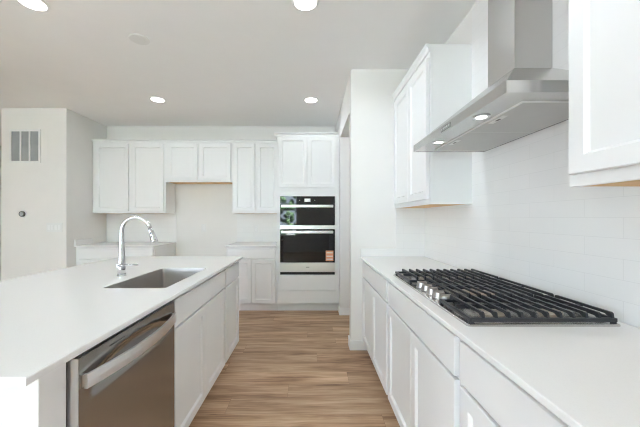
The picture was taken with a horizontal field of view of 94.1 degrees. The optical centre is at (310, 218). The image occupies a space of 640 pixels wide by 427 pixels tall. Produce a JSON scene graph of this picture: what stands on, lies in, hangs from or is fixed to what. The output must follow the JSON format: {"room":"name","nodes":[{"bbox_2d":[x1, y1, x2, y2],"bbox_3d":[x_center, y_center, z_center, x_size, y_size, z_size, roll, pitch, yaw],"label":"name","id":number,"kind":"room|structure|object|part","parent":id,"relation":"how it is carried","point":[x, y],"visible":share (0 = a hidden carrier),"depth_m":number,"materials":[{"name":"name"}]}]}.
{"room":"kitchen","nodes":[
{"label":"kitchen","id":0,"kind":"room"},
{"bbox_2d":[0,146,0,280],"bbox_3d":[-6.260,-0.087,1.450,0.120,2.740,9.740,0,0,0],"label":"wall","id":1,"kind":"structure","parent":0,"point":[0,146],"depth_m":5.96,"materials":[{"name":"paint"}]},
{"bbox_2d":[1,108,73,280],"bbox_3d":[-3.659,-0.087,4.000,0.862,2.740,0.120,0,0,0],"label":"wall","id":2,"kind":"structure","parent":0,"point":[44,190],"depth_m":3.94,"materials":[{"name":"paint"}]},
{"bbox_2d":[19,210,26,217],"bbox_3d":[-3.800,-0.060,3.926,0.100,0.100,0.027,0,0,0],"label":"thermostat","id":3,"kind":"object","parent":2,"relation":"attached to","point":[22,213],"visible":1,"depth_m":3.92,"materials":[{"name":"white plastic"}]},
{"bbox_2d":[9,129,40,162],"bbox_3d":[-3.769,-0.956,3.934,0.409,0.443,0.012,0,0,0],"label":"air vent","id":4,"kind":"object","parent":2,"relation":"in","point":[24,144],"visible":1,"depth_m":3.94,"materials":[{"name":"white plastic"}]},
{"bbox_2d":[46,223,61,231],"bbox_3d":[-3.385,0.119,3.936,0.198,0.106,0.009,0,0,0],"label":"light switch","id":5,"kind":"object","parent":2,"relation":"attached to","point":[50,227],"visible":1,"depth_m":3.93,"materials":[{"name":"white plastic"}]},
{"bbox_2d":[74,112,106,265],"bbox_3d":[-3.288,-0.087,4.390,0.120,2.740,0.660,0,0,0],"label":"wall","id":6,"kind":"structure","parent":0,"point":[88,224],"depth_m":4.27,"materials":[{"name":"paint"}]},
{"bbox_2d":[107,127,335,255],"bbox_3d":[-1.115,-0.087,4.780,4.466,2.740,0.120,0,0,0],"label":"wall","id":7,"kind":"structure","parent":0,"point":[196,205],"depth_m":4.72,"materials":[{"name":"paint"}]},
{"bbox_2d":[92,140,174,213],"bbox_3d":[-2.684,-0.620,4.550,1.084,1.082,0.336,0,0,0],"label":"upper cabinet","id":8,"kind":"object","parent":7,"relation":"attached to","point":[129,176],"visible":0.91,"depth_m":4.40,"materials":[{"name":"white paint"}]},
{"bbox_3d":[-2.929,-0.606,4.396,0.487,0.994,0.020,0,0,0],"label":"door","id":9,"kind":"part","parent":8,"relation":"part of","materials":[{"name":"white paint"}]},
{"bbox_3d":[-2.684,-1.143,4.550,1.084,0.036,0.336,0,0,0],"label":"crown molding","id":10,"kind":"part","parent":8,"relation":"part of","materials":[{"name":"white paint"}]},
{"bbox_3d":[-2.402,-0.606,4.396,0.475,0.994,0.020,0,0,0],"label":"door","id":11,"kind":"part","parent":8,"relation":"part of","materials":[{"name":"white paint"}]},
{"bbox_2d":[106,214,276,241],"bbox_3d":[-1.844,0.145,4.716,2.768,0.448,0.008,0,0,0],"label":"tiled wall","id":12,"kind":"structure","parent":7,"relation":"attached to","point":[164,226],"depth_m":4.71,"materials":[{"name":"white tile"}]},
{"bbox_2d":[165,140,231,183],"bbox_3d":[-1.650,-0.850,4.550,0.984,0.622,0.336,0,0,0],"label":"upper cabinet","id":13,"kind":"object","parent":7,"relation":"attached to","point":[187,161],"visible":0.92,"depth_m":4.40,"materials":[{"name":"white paint"}]},
{"bbox_3d":[-1.888,-0.836,4.396,0.448,0.534,0.020,0,0,0],"label":"door","id":14,"kind":"part","parent":13,"relation":"part of","materials":[{"name":"white paint"}]},
{"bbox_3d":[-1.650,-1.143,4.550,0.984,0.036,0.336,0,0,0],"label":"crown molding","id":15,"kind":"part","parent":13,"relation":"part of","materials":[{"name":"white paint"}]},
{"bbox_3d":[-1.407,-0.836,4.396,0.458,0.534,0.020,0,0,0],"label":"door","id":16,"kind":"part","parent":13,"relation":"part of","materials":[{"name":"white paint"}]},
{"bbox_2d":[232,140,276,213],"bbox_3d":[-0.810,-0.620,4.550,0.696,1.082,0.336,0,0,0],"label":"upper cabinet","id":17,"kind":"object","parent":7,"relation":"attached to","point":[254,162],"visible":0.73,"depth_m":4.40,"materials":[{"name":"white paint"}]},
{"bbox_3d":[-0.980,-0.606,4.396,0.316,0.994,0.020,0,0,0],"label":"door","id":18,"kind":"part","parent":17,"relation":"part of","materials":[{"name":"white paint"}]},
{"bbox_3d":[-0.810,-1.143,4.550,0.696,0.036,0.336,0,0,0],"label":"crown molding","id":19,"kind":"part","parent":17,"relation":"part of","materials":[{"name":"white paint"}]},
{"bbox_3d":[-0.642,-0.606,4.396,0.311,0.994,0.020,0,0,0],"label":"door","id":20,"kind":"part","parent":17,"relation":"part of","materials":[{"name":"white paint"}]},
{"bbox_2d":[0,0,476,145],"bbox_3d":[-2.541,-1.497,1.575,7.618,0.080,10.050,0,0,0],"label":"ceiling","id":21,"kind":"structure","parent":0,"point":[213,63],"depth_m":2.62,"materials":[{"name":"paint"}]},
{"bbox_2d":[16,0,50,12],"bbox_3d":[-1.877,-1.454,2.010,0.188,0.006,0.188,0,0,0],"label":"recessed light","id":22,"kind":"object","parent":21,"relation":"in","point":[36,5],"visible":1,"depth_m":2.03,"materials":[{"name":"white paint"}]},
{"bbox_2d":[128,33,149,44],"bbox_3d":[-1.392,-1.452,2.420,0.152,0.009,0.152,0,0,0],"label":"cover plate","id":23,"kind":"object","parent":21,"relation":"attached to","point":[139,39],"visible":1,"depth_m":2.41,"materials":[{"name":"white plastic"}]},
{"bbox_2d":[149,96,165,102],"bbox_3d":[-1.872,-1.454,3.650,0.188,0.006,0.188,0,0,0],"label":"recessed light","id":24,"kind":"object","parent":21,"relation":"in","point":[153,98],"visible":1,"depth_m":3.64,"materials":[{"name":"white plastic"}]},
{"bbox_2d":[291,0,318,11],"bbox_3d":[-0.035,-1.454,2.005,0.188,0.006,0.188,0,0,0],"label":"recessed light","id":25,"kind":"object","parent":21,"relation":"in","point":[300,5],"visible":1,"depth_m":2.03,"materials":[{"name":"white plastic"}]},
{"bbox_2d":[303,97,318,102],"bbox_3d":[0.005,-1.454,3.662,0.188,0.006,0.188,0,0,0],"label":"recessed light","id":26,"kind":"object","parent":21,"relation":"in","point":[307,99],"visible":1,"depth_m":3.65,"materials":[{"name":"white plastic"}]},
{"bbox_2d":[189,310,399,426],"bbox_3d":[-2.541,1.313,1.575,7.618,0.060,10.050,0,0,0],"label":"floor","id":27,"kind":"structure","parent":0,"point":[285,368],"depth_m":2.38,"materials":[{"name":"brown wood"}]},
{"bbox_2d":[0,363,65,426],"bbox_3d":[-1.020,0.836,0.810,0.640,0.894,0.087,0,0,0],"label":"end panel","id":28,"kind":"object","parent":27,"relation":"on","point":[40,403],"visible":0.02,"depth_m":0.77,"materials":[{"name":"white paint"}]},
{"bbox_2d":[66,301,176,426],"bbox_3d":[-0.937,0.840,1.167,0.631,0.886,0.609,0,0,0],"label":"dishwasher","id":29,"kind":"object","parent":27,"relation":"on","point":[126,379],"visible":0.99,"depth_m":1.09,"materials":[{"name":"grey metal"}]},
{"bbox_2d":[66,362,66,426],"bbox_3d":[-0.980,0.797,1.167,0.544,0.772,0.601,0,0,0],"label":"tub","id":30,"kind":"object","parent":29,"relation":"in","point":[66,362],"depth_m":0.87,"materials":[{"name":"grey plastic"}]},
{"bbox_3d":[-0.648,0.480,1.167,0.053,0.043,0.580,0,0,0],"label":"handle","id":31,"kind":"part","parent":29,"relation":"part of","materials":[{"name":"metal"}]},
{"bbox_2d":[76,243,174,265],"bbox_3d":[-2.683,0.836,4.397,1.086,0.894,0.642,0,0,0],"label":"base cabinet","id":32,"kind":"object","parent":27,"relation":"on","point":[84,255],"visible":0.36,"depth_m":4.08,"materials":[{"name":"white paint"}]},
{"bbox_3d":[-2.923,0.861,4.086,0.505,0.601,0.020,0,0,0],"label":"door","id":33,"kind":"part","parent":32,"relation":"part of","materials":[{"name":"white paint"}]},
{"bbox_3d":[-2.668,0.478,4.086,1.016,0.138,0.020,0,0,0],"label":"drawer","id":34,"kind":"part","parent":32,"relation":"part of","materials":[{"name":"white paint"}]},
{"bbox_2d":[74,242,175,246],"bbox_3d":[-2.676,0.379,4.387,1.102,0.020,0.650,0,0,0],"label":"countertop","id":35,"kind":"structure","parent":32,"relation":"on","point":[102,244],"depth_m":4.23,"materials":[{"name":"white stone"}]},
{"bbox_2d":[74,238,92,244],"bbox_3d":[-3.217,0.331,4.230,0.019,0.076,0.320,0,0,0],"label":"side splash","id":36,"kind":"object","parent":35,"relation":"on","point":[81,241],"visible":1,"depth_m":4.21,"materials":[{"name":"white stone"}]},
{"bbox_2d":[171,270,224,426],"bbox_3d":[-0.995,0.836,1.930,0.634,0.894,0.910,0,0,0],"label":"base cabinet","id":37,"kind":"object","parent":27,"relation":"on","point":[199,326],"visible":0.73,"depth_m":1.82,"materials":[{"name":"white paint"}]},
{"bbox_2d":[0,256,242,385],"bbox_3d":[-1.246,0.379,1.800,1.172,0.020,2.218,0,0,0],"label":"countertop","id":38,"kind":"structure","parent":37,"relation":"on","point":[48,319],"depth_m":1.25,"materials":[{"name":"white stone"}]},
{"bbox_2d":[116,215,157,276],"bbox_3d":[-1.110,0.174,1.902,0.258,0.389,0.074,0,0,0],"label":"faucet","id":39,"kind":"object","parent":38,"relation":"on","point":[121,266],"visible":1,"depth_m":1.90,"materials":[{"name":"silver metal"}]},
{"bbox_3d":[-1.155,0.297,1.877,0.144,0.027,0.027,0,0,7],"label":"lever","id":40,"kind":"part","parent":39,"relation":"part of","materials":[{"name":"silver metal"}]},
{"bbox_2d":[105,268,205,287],"bbox_3d":[-0.936,0.486,1.900,0.331,0.232,0.638,0,0,0],"label":"undermount sink","id":41,"kind":"object","parent":38,"relation":"in","point":[164,277],"visible":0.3,"depth_m":2.17,"materials":[{"name":"metal"}]},
{"bbox_3d":[-0.688,0.861,1.712,0.020,0.601,0.438,0,0,0],"label":"door","id":42,"kind":"part","parent":37,"relation":"part of","materials":[{"name":"white paint"}]},
{"bbox_3d":[-0.688,0.478,1.933,0.020,0.138,0.880,0,0,0],"label":"drawer","id":43,"kind":"part","parent":37,"relation":"part of","materials":[{"name":"white paint"}]},
{"bbox_3d":[-0.688,0.861,2.154,0.020,0.601,0.438,0,0,0],"label":"door","id":44,"kind":"part","parent":37,"relation":"part of","materials":[{"name":"white paint"}]},
{"bbox_2d":[224,262,238,362],"bbox_3d":[-0.995,0.836,2.618,0.634,0.894,0.464,0,0,0],"label":"base cabinet","id":45,"kind":"object","parent":27,"relation":"on","point":[231,288],"visible":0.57,"depth_m":2.59,"materials":[{"name":"white paint"}]},
{"bbox_3d":[-0.688,0.478,2.613,0.020,0.138,0.430,0,0,0],"label":"drawer","id":46,"kind":"part","parent":45,"relation":"part of","materials":[{"name":"white paint"}]},
{"bbox_2d":[226,247,277,310],"bbox_3d":[-0.810,0.836,4.397,0.696,0.894,0.642,0,0,0],"label":"base cabinet","id":47,"kind":"object","parent":27,"relation":"on","point":[257,277],"visible":0.64,"depth_m":4.09,"materials":[{"name":"white paint"}]},
{"bbox_3d":[-0.975,0.861,4.086,0.326,0.601,0.020,0,0,0],"label":"door","id":48,"kind":"part","parent":47,"relation":"part of","materials":[{"name":"white paint"}]},
{"bbox_2d":[225,242,276,246],"bbox_3d":[-0.818,0.379,4.387,0.710,0.020,0.650,0,0,0],"label":"countertop","id":49,"kind":"structure","parent":47,"relation":"on","point":[236,244],"depth_m":4.23,"materials":[{"name":"white stone"}]},
{"bbox_3d":[-0.810,0.478,4.086,0.656,0.138,0.020,0,0,0],"label":"drawer","id":50,"kind":"part","parent":47,"relation":"part of","materials":[{"name":"white paint"}]},
{"bbox_3d":[-0.645,0.861,4.086,0.326,0.601,0.020,0,0,0],"label":"door","id":51,"kind":"part","parent":47,"relation":"part of","materials":[{"name":"white paint"}]},
{"bbox_2d":[274,132,338,310],"bbox_3d":[-0.051,0.054,4.389,0.889,2.458,0.658,0,0,0],"label":"tall cabinet","id":52,"kind":"object","parent":27,"relation":"on","point":[307,162],"visible":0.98,"depth_m":4.09,"materials":[{"name":"white paint"}]},
{"bbox_3d":[-0.242,-0.774,4.086,0.391,0.690,0.020,0,0,0],"label":"door","id":53,"kind":"part","parent":52,"relation":"part of","materials":[{"name":"white paint"}]},
{"bbox_3d":[-0.051,-1.151,4.389,0.889,0.048,0.658,0,0,0],"label":"crown molding","id":54,"kind":"part","parent":52,"relation":"part of","materials":[{"name":"white paint"}]},
{"bbox_2d":[280,196,334,274],"bbox_3d":[-0.043,0.233,4.312,0.750,1.074,0.575,0,0,0],"label":"double oven","id":55,"kind":"object","parent":52,"relation":"in","point":[307,223],"visible":1,"depth_m":4.08,"materials":[{"name":"black glass"}]},
{"bbox_3d":[-0.045,-0.167,4.052,0.705,0.038,0.054,0,0,0],"label":"handle","id":56,"kind":"part","parent":55,"relation":"part of","materials":[{"name":"metal"}]},
{"bbox_3d":[-0.045,0.185,4.052,0.705,0.038,0.054,0,0,0],"label":"handle","id":57,"kind":"part","parent":55,"relation":"part of","materials":[{"name":"metal"}]},
{"bbox_3d":[-0.043,-0.058,4.089,0.750,0.301,0.022,0,0,0],"label":"door","id":58,"kind":"part","parent":55,"relation":"part of","materials":[{"name":"black glass"}]},
{"bbox_3d":[-0.043,0.376,4.089,0.750,0.454,0.022,0,0,0],"label":"door","id":59,"kind":"part","parent":55,"relation":"part of","materials":[{"name":"black glass"}]},
{"bbox_3d":[-0.043,-0.257,4.090,0.750,0.095,0.020,0,0,0],"label":"control panel","id":60,"kind":"part","parent":55,"relation":"part of","materials":[{"name":"black glass"}]},
{"bbox_3d":[-0.045,0.885,4.093,0.786,0.200,0.014,0,0,0],"label":"fixed panel","id":61,"kind":"part","parent":52,"relation":"part of","materials":[{"name":"white paint"}]},
{"bbox_3d":[-0.045,1.075,4.086,0.786,0.167,0.020,0,0,0],"label":"drawer","id":62,"kind":"part","parent":52,"relation":"part of","materials":[{"name":"white paint"}]},
{"bbox_3d":[0.154,-0.774,4.086,0.388,0.690,0.020,0,0,0],"label":"door","id":63,"kind":"part","parent":52,"relation":"part of","materials":[{"name":"white paint"}]},
{"bbox_2d":[362,261,388,394],"bbox_3d":[0.807,0.836,2.426,0.618,0.894,0.963,0,0,0],"label":"base cabinet","id":64,"kind":"object","parent":27,"relation":"on","point":[375,304],"visible":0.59,"depth_m":2.30,"materials":[{"name":"white paint"}]},
{"bbox_3d":[0.508,0.861,2.639,0.020,0.601,0.448,0,0,0],"label":"door","id":65,"kind":"part","parent":64,"relation":"part of","materials":[{"name":"white paint"}]},
{"bbox_3d":[0.508,0.478,2.413,0.020,0.138,0.900,0,0,0],"label":"drawer","id":66,"kind":"part","parent":64,"relation":"part of","materials":[{"name":"white paint"}]},
{"bbox_3d":[0.508,0.861,2.187,0.020,0.601,0.448,0,0,0],"label":"door","id":67,"kind":"part","parent":64,"relation":"part of","materials":[{"name":"white paint"}]},
{"bbox_2d":[388,282,462,426],"bbox_3d":[0.807,0.836,1.480,0.618,0.894,0.928,0,0,0],"label":"base cabinet","id":68,"kind":"object","parent":27,"relation":"on","point":[424,384],"visible":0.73,"depth_m":1.38,"materials":[{"name":"white paint"}]},
{"bbox_3d":[0.508,0.861,1.704,0.020,0.601,0.444,0,0,0],"label":"door","id":69,"kind":"part","parent":68,"relation":"part of","materials":[{"name":"white paint"}]},
{"bbox_3d":[0.508,0.478,1.480,0.020,0.138,0.892,0,0,0],"label":"drawer","id":70,"kind":"part","parent":68,"relation":"part of","materials":[{"name":"white paint"}]},
{"bbox_3d":[0.508,0.861,1.256,0.020,0.601,0.444,0,0,0],"label":"door","id":71,"kind":"part","parent":68,"relation":"part of","materials":[{"name":"white paint"}]},
{"bbox_2d":[460,341,568,426],"bbox_3d":[0.807,0.836,0.557,0.618,0.894,0.915,0,0,0],"label":"base cabinet","id":72,"kind":"object","parent":27,"relation":"on","point":[488,397],"visible":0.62,"depth_m":0.82,"materials":[{"name":"white paint"}]},
{"bbox_3d":[0.508,0.861,0.778,0.020,0.601,0.437,0,0,0],"label":"door","id":73,"kind":"part","parent":72,"relation":"part of","materials":[{"name":"white paint"}]},
{"bbox_2d":[360,256,639,426],"bbox_3d":[0.796,0.379,1.500,0.628,0.020,2.819,0,0,0],"label":"countertop","id":74,"kind":"structure","parent":72,"relation":"on","point":[585,376],"depth_m":0.79,"materials":[{"name":"white stone"}]},
{"bbox_2d":[361,249,395,256],"bbox_3d":[0.658,0.331,2.900,0.341,0.076,0.020,0,0,0],"label":"side splash","id":75,"kind":"object","parent":74,"relation":"on","point":[364,252],"visible":1,"depth_m":2.89,"materials":[{"name":"white stone"}]},
{"bbox_2d":[393,269,620,326],"bbox_3d":[0.798,0.346,1.476,0.527,0.046,0.924,0,0,0],"label":"gas cooktop","id":76,"kind":"object","parent":74,"relation":"in","point":[475,299],"visible":1,"depth_m":1.19,"materials":[{"name":"metal"}]},
{"bbox_3d":[0.587,0.348,1.572,0.058,0.028,0.058,0,0,0],"label":"knob","id":77,"kind":"part","parent":76,"relation":"part of","materials":[{"name":"metal"}]},
{"bbox_3d":[0.587,0.348,1.504,0.058,0.028,0.058,0,0,0],"label":"knob","id":78,"kind":"part","parent":76,"relation":"part of","materials":[{"name":"metal"}]},
{"bbox_3d":[0.587,0.348,1.435,0.058,0.028,0.058,0,0,0],"label":"knob","id":79,"kind":"part","parent":76,"relation":"part of","materials":[{"name":"metal"}]},
{"bbox_3d":[0.587,0.348,1.367,0.058,0.028,0.058,0,0,0],"label":"knob","id":80,"kind":"part","parent":76,"relation":"part of","materials":[{"name":"metal"}]},
{"bbox_3d":[0.587,0.348,1.298,0.058,0.028,0.058,0,0,0],"label":"knob","id":81,"kind":"part","parent":76,"relation":"part of","materials":[{"name":"metal"}]},
{"bbox_3d":[0.830,0.352,1.476,0.145,0.021,0.145,0,0,0],"label":"burner","id":82,"kind":"part","parent":76,"relation":"part of","materials":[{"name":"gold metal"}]},
{"bbox_3d":[0.700,0.352,1.160,0.105,0.021,0.105,0,0,0],"label":"burner","id":83,"kind":"part","parent":76,"relation":"part of","materials":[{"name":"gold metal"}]},
{"bbox_3d":[0.930,0.352,1.160,0.085,0.021,0.085,0,0,0],"label":"burner","id":84,"kind":"part","parent":76,"relation":"part of","materials":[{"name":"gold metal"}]},
{"bbox_2d":[349,69,408,339],"bbox_3d":[0.756,-0.087,2.970,0.724,2.740,0.120,0,0,0],"label":"wall","id":85,"kind":"structure","parent":0,"point":[372,210],"depth_m":2.91,"materials":[{"name":"paint"}]},
{"bbox_2d":[336,79,348,307],"bbox_3d":[0.455,-0.087,3.875,0.120,2.740,1.690,0,0,0],"label":"doorway","id":86,"kind":"structure","parent":85,"relation":"in","point":[342,125],"depth_m":3.96,"materials":[{"name":"paint"}]},
{"bbox_2d":[338,305,348,314],"bbox_3d":[0.448,1.234,4.023,0.134,0.098,0.154,0,0,0],"label":"baseboard","id":87,"kind":"structure","parent":86,"relation":"attached to","point":[342,311],"depth_m":3.95,"materials":[{"name":"white paint"}]},
{"bbox_2d":[348,335,366,349],"bbox_3d":[0.470,1.234,2.963,0.180,0.098,0.134,0,0,0],"label":"baseboard","id":88,"kind":"structure","parent":85,"relation":"attached to","point":[353,344],"depth_m":2.90,"materials":[{"name":"white paint"}]},
{"bbox_2d":[396,208,424,255],"bbox_3d":[0.970,0.135,2.906,0.280,0.468,0.008,0,0,0],"label":"tiled wall","id":89,"kind":"structure","parent":85,"relation":"attached to","point":[410,222],"depth_m":2.90,"materials":[{"name":"white tile"}]},
{"bbox_2d":[445,9,471,43],"bbox_3d":[1.178,-0.087,0.770,0.120,2.740,8.140,0,0,0],"label":"wall","id":90,"kind":"structure","parent":0,"point":[462,34],"depth_m":2.18,"materials":[{"name":"paint"}]},
{"bbox_2d":[392,44,471,207],"bbox_3d":[0.955,-0.651,2.479,0.322,1.104,0.858,0,0,0],"label":"upper cabinet","id":91,"kind":"object","parent":90,"relation":"attached to","point":[438,83],"visible":0.96,"depth_m":2.05,"materials":[{"name":"white paint"}]},
{"bbox_3d":[0.808,-0.622,2.655,0.020,0.974,0.405,0,0,0],"label":"door","id":92,"kind":"part","parent":91,"relation":"part of","materials":[{"name":"white paint"}]},
{"bbox_3d":[0.808,-0.622,2.250,0.020,0.974,0.376,0,0,0],"label":"door","id":93,"kind":"part","parent":91,"relation":"part of","materials":[{"name":"white paint"}]},
{"bbox_3d":[0.955,-1.177,2.479,0.322,0.052,0.858,0,0,0],"label":"crown molding","id":94,"kind":"part","parent":91,"relation":"part of","materials":[{"name":"white paint"}]},
{"bbox_2d":[425,0,639,327],"bbox_3d":[1.114,-0.544,1.155,0.008,1.826,3.510,0,0,0],"label":"tiled wall","id":95,"kind":"structure","parent":90,"relation":"attached to","point":[524,223],"depth_m":1.41,"materials":[{"name":"white tile"}]},
{"bbox_2d":[414,0,568,151],"bbox_3d":[0.883,-0.937,1.460,0.451,1.037,0.908,0,0,0],"label":"range hood","id":96,"kind":"object","parent":95,"relation":"attached to","point":[524,95],"visible":0.98,"depth_m":1.36,"materials":[{"name":"metal"}]},
{"bbox_2d":[432,141,444,143],"bbox_3d":[0.716,-0.424,1.665,0.068,0.003,0.068,0,0,0],"label":"lamp","id":97,"kind":"object","parent":96,"relation":"attached to","point":[433,142],"depth_m":1.66,"materials":[{"name":"white"}]},
{"bbox_3d":[0.660,-0.447,1.460,0.003,0.023,0.100,0,0,0],"label":"control panel","id":98,"kind":"part","parent":96,"relation":"part of","materials":[{"name":"metal"}]},
{"bbox_2d":[472,114,490,119],"bbox_3d":[0.716,-0.424,1.250,0.068,0.003,0.068,0,0,0],"label":"lamp","id":99,"kind":"object","parent":96,"relation":"attached to","point":[475,116],"depth_m":1.25,"materials":[{"name":"white glass"}]},
{"bbox_2d":[569,0,639,186],"bbox_3d":[0.955,-0.651,0.488,0.322,1.104,0.916,0,0,0],"label":"upper cabinet","id":100,"kind":"object","parent":90,"relation":"attached to","point":[604,35],"visible":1,"depth_m":0.82,"materials":[{"name":"white paint"}]}
]}

